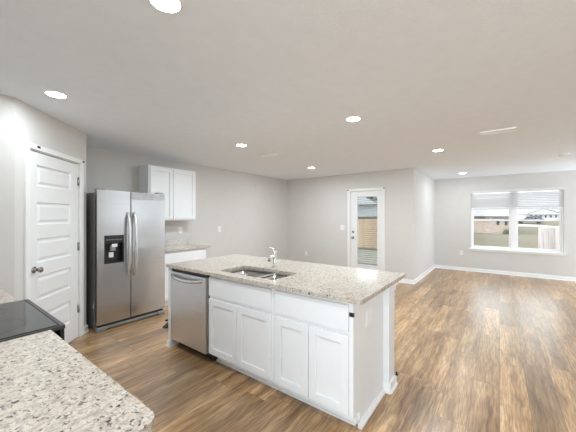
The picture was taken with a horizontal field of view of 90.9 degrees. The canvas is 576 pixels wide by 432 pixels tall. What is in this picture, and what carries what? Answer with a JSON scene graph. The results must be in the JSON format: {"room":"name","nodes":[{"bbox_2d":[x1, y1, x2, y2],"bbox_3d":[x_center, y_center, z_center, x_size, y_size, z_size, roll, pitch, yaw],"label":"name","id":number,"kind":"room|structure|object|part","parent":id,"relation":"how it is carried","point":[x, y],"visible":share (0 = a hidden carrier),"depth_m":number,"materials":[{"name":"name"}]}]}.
{"room":"kitchen","nodes":[
{"label":"kitchen","id":0,"kind":"room"},
{"bbox_2d":[0,94,13,297],"bbox_3d":[-2.645,0.204,2.078,0.100,2.440,0.904,0,0,37],"label":"wall","id":1,"kind":"structure","parent":0,"point":[6,102],"depth_m":2.38,"materials":[{"name":"paint"}]},
{"bbox_2d":[14,97,85,336],"bbox_3d":[-2.462,0.209,2.949,0.100,2.450,1.099,0,0,-8],"label":"wall","id":2,"kind":"structure","parent":0,"point":[32,125],"depth_m":2.62,"materials":[{"name":"paint"}]},
{"bbox_2d":[24,141,83,342],"bbox_3d":[-2.447,0.376,2.962,0.213,2.097,0.904,0,0,-8],"label":"door","id":3,"kind":"structure","parent":2,"relation":"in","point":[52,246],"depth_m":2.92,"materials":[{"name":"white paint"}]},
{"bbox_3d":[-2.331,0.499,2.643,0.075,0.062,0.062,0,0,-8],"label":"knob","id":4,"kind":"part","parent":3,"relation":"part of","materials":[{"name":"silver metal"}]},
{"bbox_2d":[84,325,88,333],"bbox_3d":[-2.473,1.381,3.465,0.026,0.085,0.094,0,0,-8],"label":"baseboard","id":5,"kind":"structure","parent":2,"relation":"attached to","point":[86,330],"depth_m":3.47,"materials":[{"name":"white paint"}]},
{"bbox_2d":[86,146,286,259],"bbox_3d":[-1.594,0.204,5.910,0.100,2.440,5.136,0,0,37],"label":"wall","id":6,"kind":"structure","parent":0,"point":[250,210],"depth_m":6.04,"materials":[{"name":"paint"}]},
{"bbox_2d":[139,165,195,219],"bbox_3d":[-2.066,-0.374,4.914,0.332,0.883,0.868,0,0,37],"label":"upper cabinet","id":7,"kind":"object","parent":6,"relation":"attached to","point":[178,186],"visible":0.85,"depth_m":4.80,"materials":[{"name":"white paint"}]},
{"bbox_3d":[-2.071,-0.374,4.646,0.019,0.839,0.388,0,0,37],"label":"door","id":8,"kind":"part","parent":7,"relation":"part of","materials":[{"name":"white paint"}]},
{"bbox_3d":[-1.822,-0.374,4.979,0.019,0.839,0.428,0,0,37],"label":"door","id":9,"kind":"part","parent":7,"relation":"part of","materials":[{"name":"white paint"}]},
{"bbox_2d":[165,239,188,245],"bbox_3d":[-2.174,0.474,5.032,0.020,0.100,0.922,0,0,37],"label":"backsplash","id":10,"kind":"structure","parent":6,"relation":"attached to","point":[177,241],"depth_m":5.19,"materials":[{"name":"stone"}]},
{"bbox_2d":[0,0,575,179],"bbox_3d":[1.120,-1.056,2.556,8.464,0.080,12.236,0,0,37],"label":"ceiling","id":11,"kind":"structure","parent":0,"point":[202,80],"depth_m":2.12,"materials":[{"name":"white paint"}]},
{"bbox_2d":[44,90,67,98],"bbox_3d":[-1.925,-1.009,2.352,0.156,0.014,0.156,0,0,37],"label":"recessed light","id":12,"kind":"object","parent":11,"relation":"in","point":[56,94],"visible":1,"depth_m":2.33,"materials":[{"name":"white plastic"}]},
{"bbox_2d":[148,0,182,13],"bbox_3d":[-0.578,-1.009,1.335,0.156,0.014,0.156,0,0,37],"label":"recessed light","id":13,"kind":"object","parent":11,"relation":"in","point":[166,6],"visible":1,"depth_m":1.35,"materials":[{"name":"white plastic"}]},
{"bbox_2d":[260,153,280,157],"bbox_3d":[-0.291,-1.007,4.698,0.330,0.018,0.140,0,0,37],"label":"ceiling vent","id":14,"kind":"object","parent":11,"relation":"in","point":[273,154],"visible":1,"depth_m":4.68,"materials":[{"name":"white metal"}]},
{"bbox_2d":[346,116,360,121],"bbox_3d":[0.680,-1.009,2.942,0.156,0.014,0.156,0,0,37],"label":"recessed light","id":15,"kind":"object","parent":11,"relation":"in","point":[351,118],"visible":1,"depth_m":2.92,"materials":[{"name":"white plastic"}]},
{"bbox_2d":[480,127,515,135],"bbox_3d":[2.486,-1.007,3.361,0.345,0.018,0.140,0,0,37],"label":"ceiling vent","id":16,"kind":"object","parent":11,"relation":"in","point":[510,129],"visible":1,"depth_m":3.35,"materials":[{"name":"white metal"}]},
{"bbox_2d":[558,152,569,155],"bbox_3d":[4.457,-0.997,4.572,0.136,0.038,0.136,0,0,37],"label":"smoke detector","id":17,"kind":"object","parent":11,"relation":"attached to","point":[568,153],"visible":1,"depth_m":4.54,"materials":[{"name":"white plastic"}]},
{"bbox_2d":[68,268,575,431],"bbox_3d":[1.120,1.474,2.556,8.464,0.100,12.236,0,0,37],"label":"floor","id":18,"kind":"structure","parent":0,"point":[474,351],"depth_m":2.65,"materials":[{"name":"wood"}]},
{"bbox_2d":[0,299,64,341],"bbox_3d":[-1.544,0.894,1.304,0.698,1.060,0.701,0,0,37],"label":"range","id":19,"kind":"object","parent":18,"relation":"on","point":[21,318],"visible":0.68,"depth_m":1.39,"materials":[{"name":"black glass"}]},
{"bbox_3d":[-1.353,0.579,1.559,0.694,0.080,0.016,0,0,37],"label":"panel","id":20,"kind":"part","parent":19,"relation":"part of","materials":[{"name":"black plastic"}]},
{"bbox_2d":[86,188,164,332],"bbox_3d":[-2.356,0.540,4.018,0.884,1.768,0.883,0,0,37],"label":"refrigerator","id":21,"kind":"object","parent":18,"relation":"on","point":[125,231],"visible":0.98,"depth_m":3.69,"materials":[{"name":"metal"}]},
{"bbox_3d":[-2.238,0.506,3.628,0.068,1.665,0.390,0,0,37],"label":"freezer door","id":22,"kind":"part","parent":21,"relation":"part of","materials":[{"name":"metal"}]},
{"bbox_3d":[-2.083,0.369,3.713,0.081,0.843,0.036,0,0,37],"label":"handle","id":23,"kind":"part","parent":21,"relation":"part of","materials":[{"name":"metal"}]},
{"bbox_3d":[-2.082,1.391,3.814,0.018,0.034,0.755,0,0,37],"label":"kick plate","id":24,"kind":"part","parent":21,"relation":"part of","materials":[{"name":"grey plastic"}]},
{"bbox_3d":[-2.035,0.369,3.777,0.081,0.843,0.036,0,0,37],"label":"handle","id":25,"kind":"part","parent":21,"relation":"part of","materials":[{"name":"metal"}]},
{"bbox_3d":[-1.972,0.506,3.983,0.068,1.665,0.473,0,0,37],"label":"fridge door","id":26,"kind":"part","parent":21,"relation":"part of","materials":[{"name":"metal"}]},
{"bbox_2d":[166,267,178,346],"bbox_3d":[-1.125,0.990,3.345,0.070,0.868,0.637,0,0,37],"label":"end panel","id":27,"kind":"object","parent":18,"relation":"on","point":[170,342],"visible":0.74,"depth_m":3.10,"materials":[{"name":"white paint"}]},
{"bbox_2d":[165,248,205,305],"bbox_3d":[-1.938,0.990,4.859,0.601,0.868,0.887,0,0,37],"label":"base cabinet","id":28,"kind":"object","parent":18,"relation":"on","point":[193,254],"visible":0.02,"depth_m":4.59,"materials":[{"name":"white paint"}]},
{"bbox_3d":[-1.834,1.040,4.512,0.019,0.532,0.414,0,0,37],"label":"door","id":29,"kind":"part","parent":28,"relation":"part of","materials":[{"name":"white paint"}]},
{"bbox_3d":[-1.708,0.665,4.680,0.019,0.182,0.835,0,0,37],"label":"drawer","id":30,"kind":"part","parent":28,"relation":"part of","materials":[{"name":"white paint"}]},
{"bbox_2d":[165,239,210,251],"bbox_3d":[-1.917,0.489,4.866,0.631,0.130,0.962,0,0,37],"label":"countertop","id":31,"kind":"structure","parent":28,"relation":"on","point":[177,244],"depth_m":5.04,"materials":[{"name":"stone"}]},
{"bbox_2d":[171,268,216,360],"bbox_3d":[-0.860,0.991,3.111,0.630,0.867,0.654,0,0,37],"label":"dishwasher","id":32,"kind":"object","parent":18,"relation":"on","point":[190,296],"visible":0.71,"depth_m":2.86,"materials":[{"name":"silver metal"}]},
{"bbox_3d":[-1.050,0.645,2.880,0.539,0.054,0.056,0,0,37],"label":"handle","id":33,"kind":"part","parent":32,"relation":"part of","materials":[{"name":"metal"}]},
{"bbox_3d":[-1.010,0.574,2.910,0.622,0.033,0.024,0,0,37],"label":"control panel","id":34,"kind":"part","parent":32,"relation":"part of","materials":[{"name":"black plastic"}]},
{"bbox_3d":[-0.959,1.373,2.978,0.630,0.094,0.020,0,0,37],"label":"kick plate","id":35,"kind":"part","parent":32,"relation":"part of","materials":[{"name":"black plastic"}]},
{"bbox_3d":[-0.765,0.956,2.732,0.016,0.740,0.015,0,0,37],"label":"trim","id":36,"kind":"part","parent":32,"relation":"part of","materials":[{"name":"white wood"}]},
{"bbox_2d":[209,272,281,390],"bbox_3d":[-0.258,0.990,2.714,0.802,0.868,0.607,0,0,37],"label":"base cabinet","id":37,"kind":"object","parent":18,"relation":"on","point":[241,314],"visible":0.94,"depth_m":2.44,"materials":[{"name":"white paint"}]},
{"bbox_3d":[-0.599,1.045,2.601,0.384,0.522,0.019,0,0,37],"label":"door","id":38,"kind":"part","parent":37,"relation":"part of","materials":[{"name":"white paint"}]},
{"bbox_3d":[-0.443,0.668,2.485,0.772,0.175,0.019,0,0,37],"label":"false drawer","id":39,"kind":"part","parent":37,"relation":"part of","materials":[{"name":"white paint"}]},
{"bbox_3d":[-0.287,1.045,2.368,0.382,0.522,0.019,0,0,37],"label":"door","id":40,"kind":"part","parent":37,"relation":"part of","materials":[{"name":"white paint"}]},
{"bbox_2d":[166,254,404,304],"bbox_3d":[-0.132,0.539,2.849,2.244,0.030,1.041,0,0,37],"label":"countertop","id":41,"kind":"structure","parent":37,"relation":"on","point":[357,286],"depth_m":2.47,"materials":[{"name":"stone"}]},
{"bbox_2d":[229,269,290,279],"bbox_3d":[-0.287,0.656,2.676,0.705,0.202,0.372,0,0,37],"label":"sink","id":42,"kind":"object","parent":41,"relation":"in","point":[249,272],"visible":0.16,"depth_m":2.89,"materials":[{"name":"metal"}]},
{"bbox_3d":[-0.407,0.656,2.765,0.406,0.202,0.372,0,0,37],"label":"bowl","id":43,"kind":"part","parent":42,"relation":"part of","materials":[{"name":"metal"}]},
{"bbox_3d":[-0.117,0.656,2.549,0.279,0.202,0.372,0,0,37],"label":"bowl","id":44,"kind":"part","parent":42,"relation":"part of","materials":[{"name":"metal"}]},
{"bbox_2d":[267,246,276,267],"bbox_3d":[-0.164,0.410,2.855,0.058,0.228,0.150,0,0,37],"label":"kitchen faucet","id":45,"kind":"object","parent":41,"relation":"on","point":[273,256],"visible":1,"depth_m":2.87,"materials":[{"name":"silver metal"}]},
{"bbox_2d":[275,289,382,425],"bbox_3d":[0.331,0.990,2.274,0.664,0.868,0.607,0,0,37],"label":"base cabinet","id":46,"kind":"object","parent":18,"relation":"on","point":[327,359],"visible":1,"depth_m":2.02,"materials":[{"name":"white paint"}]},
{"bbox_3d":[0.027,1.045,2.134,0.305,0.522,0.019,0,0,37],"label":"door","id":47,"kind":"part","parent":46,"relation":"part of","materials":[{"name":"white paint"}]},
{"bbox_3d":[0.151,0.668,2.041,0.616,0.175,0.019,0,0,37],"label":"drawer","id":48,"kind":"part","parent":46,"relation":"part of","materials":[{"name":"white paint"}]},
{"bbox_3d":[0.276,1.045,1.948,0.305,0.522,0.019,0,0,37],"label":"door","id":49,"kind":"part","parent":46,"relation":"part of","materials":[{"name":"white paint"}]},
{"bbox_2d":[366,307,371,327],"bbox_3d":[0.591,0.734,2.061,0.007,0.116,0.125,0,0,37],"label":"wall outlet","id":50,"kind":"object","parent":46,"relation":"attached to","point":[368,312],"visible":1,"depth_m":2.04,"materials":[{"name":"white plastic"}]},
{"bbox_3d":[-0.932,0.990,0.762,0.915,0.868,0.602,0,0,37],"label":"base cabinet","id":51,"kind":"object","parent":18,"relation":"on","visible":0},
{"bbox_2d":[0,330,153,431],"bbox_3d":[-0.906,0.539,0.767,0.958,0.030,0.642,0,0,37],"label":"countertop","id":52,"kind":"structure","parent":51,"relation":"on","point":[46,385],"depth_m":0.83,"materials":[{"name":"stone"}]},
{"bbox_3d":[-2.244,0.990,1.743,0.938,0.868,0.602,0,0,37],"label":"base cabinet","id":53,"kind":"object","parent":18,"relation":"on","visible":0},
{"bbox_2d":[0,288,16,303],"bbox_3d":[-2.229,0.539,1.762,0.941,0.030,0.654,0,0,37],"label":"countertop","id":54,"kind":"structure","parent":53,"relation":"on","point":[5,297],"depth_m":1.83,"materials":[{"name":"stone"}]},
{"bbox_2d":[287,168,414,279],"bbox_3d":[1.306,0.209,7.024,3.414,2.450,0.120,0,0,37],"label":"wall","id":55,"kind":"structure","parent":0,"point":[317,206],"depth_m":6.98,"materials":[{"name":"paint"}]},
{"bbox_2d":[347,187,384,270],"bbox_3d":[1.821,0.387,6.603,0.900,2.075,0.178,0,0,37],"label":"door","id":56,"kind":"structure","parent":55,"relation":"in","point":[352,197],"depth_m":6.59,"materials":[{"name":"white paint"}]},
{"bbox_2d":[398,279,413,283],"bbox_3d":[2.407,1.381,6.111,0.582,0.085,0.026,0,0,37],"label":"baseboard","id":57,"kind":"structure","parent":55,"relation":"attached to","point":[407,281],"depth_m":6.02,"materials":[{"name":"white paint"}]},
{"bbox_2d":[383,292,393,381],"bbox_3d":[-0.020,0.989,3.007,2.199,0.870,0.145,0,0,37],"label":"wall","id":58,"kind":"structure","parent":0,"point":[388,299],"depth_m":2.31,"materials":[{"name":"white paint"}]},
{"bbox_2d":[358,373,397,429],"bbox_3d":[0.702,1.381,2.155,0.074,0.085,0.677,0,0,37],"label":"baseboard","id":59,"kind":"structure","parent":58,"relation":"attached to","point":[365,417],"depth_m":2.13,"materials":[{"name":"white paint"}]},
{"bbox_2d":[383,380,390,394],"bbox_3d":[0.798,1.381,2.290,0.062,0.085,0.026,0,0,37],"label":"baseboard","id":60,"kind":"structure","parent":58,"relation":"attached to","point":[387,387],"depth_m":2.29,"materials":[{"name":"white paint"}]},
{"bbox_2d":[383,283,396,293],"bbox_3d":[-0.012,0.589,3.001,2.219,0.070,0.185,0,0,37],"label":"trim","id":61,"kind":"structure","parent":58,"relation":"attached to","point":[392,288],"depth_m":2.30,"materials":[{"name":"white paint"}]},
{"bbox_2d":[415,169,433,278],"bbox_3d":[3.340,0.204,6.995,0.120,2.440,2.266,0,0,37],"label":"wall","id":62,"kind":"structure","parent":0,"point":[424,185],"depth_m":6.74,"materials":[{"name":"paint"}]},
{"bbox_2d":[413,265,434,283],"bbox_3d":[3.359,1.381,6.898,0.026,0.085,2.399,0,0,37],"label":"baseboard","id":63,"kind":"structure","parent":62,"relation":"attached to","point":[430,269],"depth_m":6.68,"materials":[{"name":"white paint"}]},
{"bbox_2d":[434,170,575,277],"bbox_3d":[6.083,0.204,6.447,5.170,2.440,0.140,0,0,37],"label":"wall","id":64,"kind":"structure","parent":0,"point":[452,197],"depth_m":7.13,"materials":[{"name":"paint"}]},
{"bbox_2d":[435,265,575,281],"bbox_3d":[6.082,1.381,6.345,5.050,0.085,0.026,0,0,37],"label":"baseboard","id":65,"kind":"structure","parent":64,"relation":"attached to","point":[436,266],"depth_m":6.87,"materials":[{"name":"white paint"}]},
{"bbox_2d":[471,187,563,209],"bbox_3d":[5.460,-0.414,6.849,1.742,0.480,0.062,0,0,37],"label":"window blind","id":66,"kind":"object","parent":64,"relation":"attached to","point":[476,203],"visible":1,"depth_m":6.79,"materials":[{"name":"white plastic"}]},
{"bbox_3d":[5.462,-0.191,6.852,1.730,0.034,0.052,0,0,37],"label":"rail","id":67,"kind":"part","parent":66,"relation":"part of","materials":[{"name":"white plastic"}]},
{"bbox_2d":[469,189,566,255],"bbox_3d":[5.475,0.115,6.870,1.840,1.542,0.180,0,0,37],"label":"window","id":68,"kind":"structure","parent":64,"relation":"attached to","point":[513,219],"depth_m":6.86,"materials":[{"name":"white plastic"}]},
{"bbox_3d":[5.140,0.433,7.169,0.791,0.718,0.026,0,0,37],"label":"sash","id":69,"kind":"part","parent":68,"relation":"part of","materials":[{"name":"white plastic"}]},
{"bbox_3d":[5.156,-0.259,7.191,0.791,0.730,0.024,0,0,37],"label":"sash","id":70,"kind":"part","parent":68,"relation":"part of","materials":[{"name":"white plastic"}]},
{"bbox_3d":[5.452,0.855,6.838,1.840,0.063,0.100,0,0,37],"label":"sill","id":71,"kind":"part","parent":68,"relation":"part of","materials":[{"name":"white paint"}]},
{"bbox_3d":[5.873,-0.259,6.655,0.791,0.730,0.024,0,0,37],"label":"sash","id":72,"kind":"part","parent":68,"relation":"part of","materials":[{"name":"white plastic"}]},
{"bbox_3d":[5.857,0.433,6.634,0.791,0.718,0.026,0,0,37],"label":"sash","id":73,"kind":"part","parent":68,"relation":"part of","materials":[{"name":"white plastic"}]},
{"label":"outside","id":74,"kind":"structure","parent":0,"visible":0},
{"bbox_2d":[358,221,558,250],"bbox_3d":[100.817,1.478,84.833,180.000,1.893,243.400,0,0,37],"label":"lawn","id":75,"kind":"structure","parent":74,"point":[527,235],"depth_m":27.99,"materials":[{"name":"green plant"}]},
{"bbox_2d":[358,250,376,264],"bbox_3d":[1.659,1.664,10.743,6.800,0.220,6.000,0,0,37],"label":"patio slab","id":76,"kind":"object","parent":75,"relation":"on","point":[362,253],"visible":0.07,"depth_m":10.83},
{"bbox_2d":[358,216,376,248],"bbox_3d":[3.961,0.899,15.789,8.551,1.790,0.140,0,0,37],"label":"privacy fence","id":77,"kind":"object","parent":75,"relation":"on","point":[364,222],"visible":0.16,"depth_m":15.51,"materials":[{"name":"brown wood"}]},
{"bbox_3d":[3.964,0.059,15.750,8.500,0.110,0.080,0,0,37],"label":"cap rail","id":78,"kind":"part","parent":77,"relation":"part of","materials":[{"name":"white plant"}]},
{"bbox_2d":[358,197,376,215],"bbox_3d":[10.039,-0.896,31.819,15.000,6.160,10.000,0,0,37],"label":"house","id":79,"kind":"structure","parent":75,"relation":"on","point":[365,208],"depth_m":27.93,"materials":[{"name":"white"}]},
{"bbox_2d":[474,199,508,233],"bbox_3d":[26.804,-0.101,46.743,16.000,5.350,10.020,0,0,37],"label":"brick house","id":80,"kind":"structure","parent":75,"relation":"on","point":[490,227],"depth_m":39.90,"materials":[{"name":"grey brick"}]},
{"bbox_2d":[518,216,543,223],"bbox_3d":[46.176,0.629,54.129,4.100,1.440,1.640,0,0,37],"label":"car","id":81,"kind":"object","parent":75,"relation":"on","point":[526,217],"visible":0.62,"depth_m":53.22,"materials":[{"name":"paint"}]},
{"bbox_2d":[518,207,558,219],"bbox_3d":[59.286,-0.776,64.744,11.500,3.600,10.300,0,0,37],"label":"house","id":82,"kind":"structure","parent":75,"relation":"on","point":[546,214],"depth_m":62.55,"materials":[{"name":"white"}]},
{"bbox_2d":[538,227,558,249],"bbox_3d":[10.421,1.084,9.734,2.745,1.380,0.110,0,0,37],"label":"picket fence","id":83,"kind":"object","parent":75,"relation":"on","point":[548,238],"visible":0.39,"depth_m":10.34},
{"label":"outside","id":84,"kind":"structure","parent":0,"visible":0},
{"bbox_2d":[518,224,558,227],"bbox_3d":[41.191,1.765,47.839,9.134,0.542,33.147,0,0,-43],"label":"street","id":85,"kind":"structure","parent":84,"point":[518,224],"depth_m":47.64,"materials":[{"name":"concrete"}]}
]}

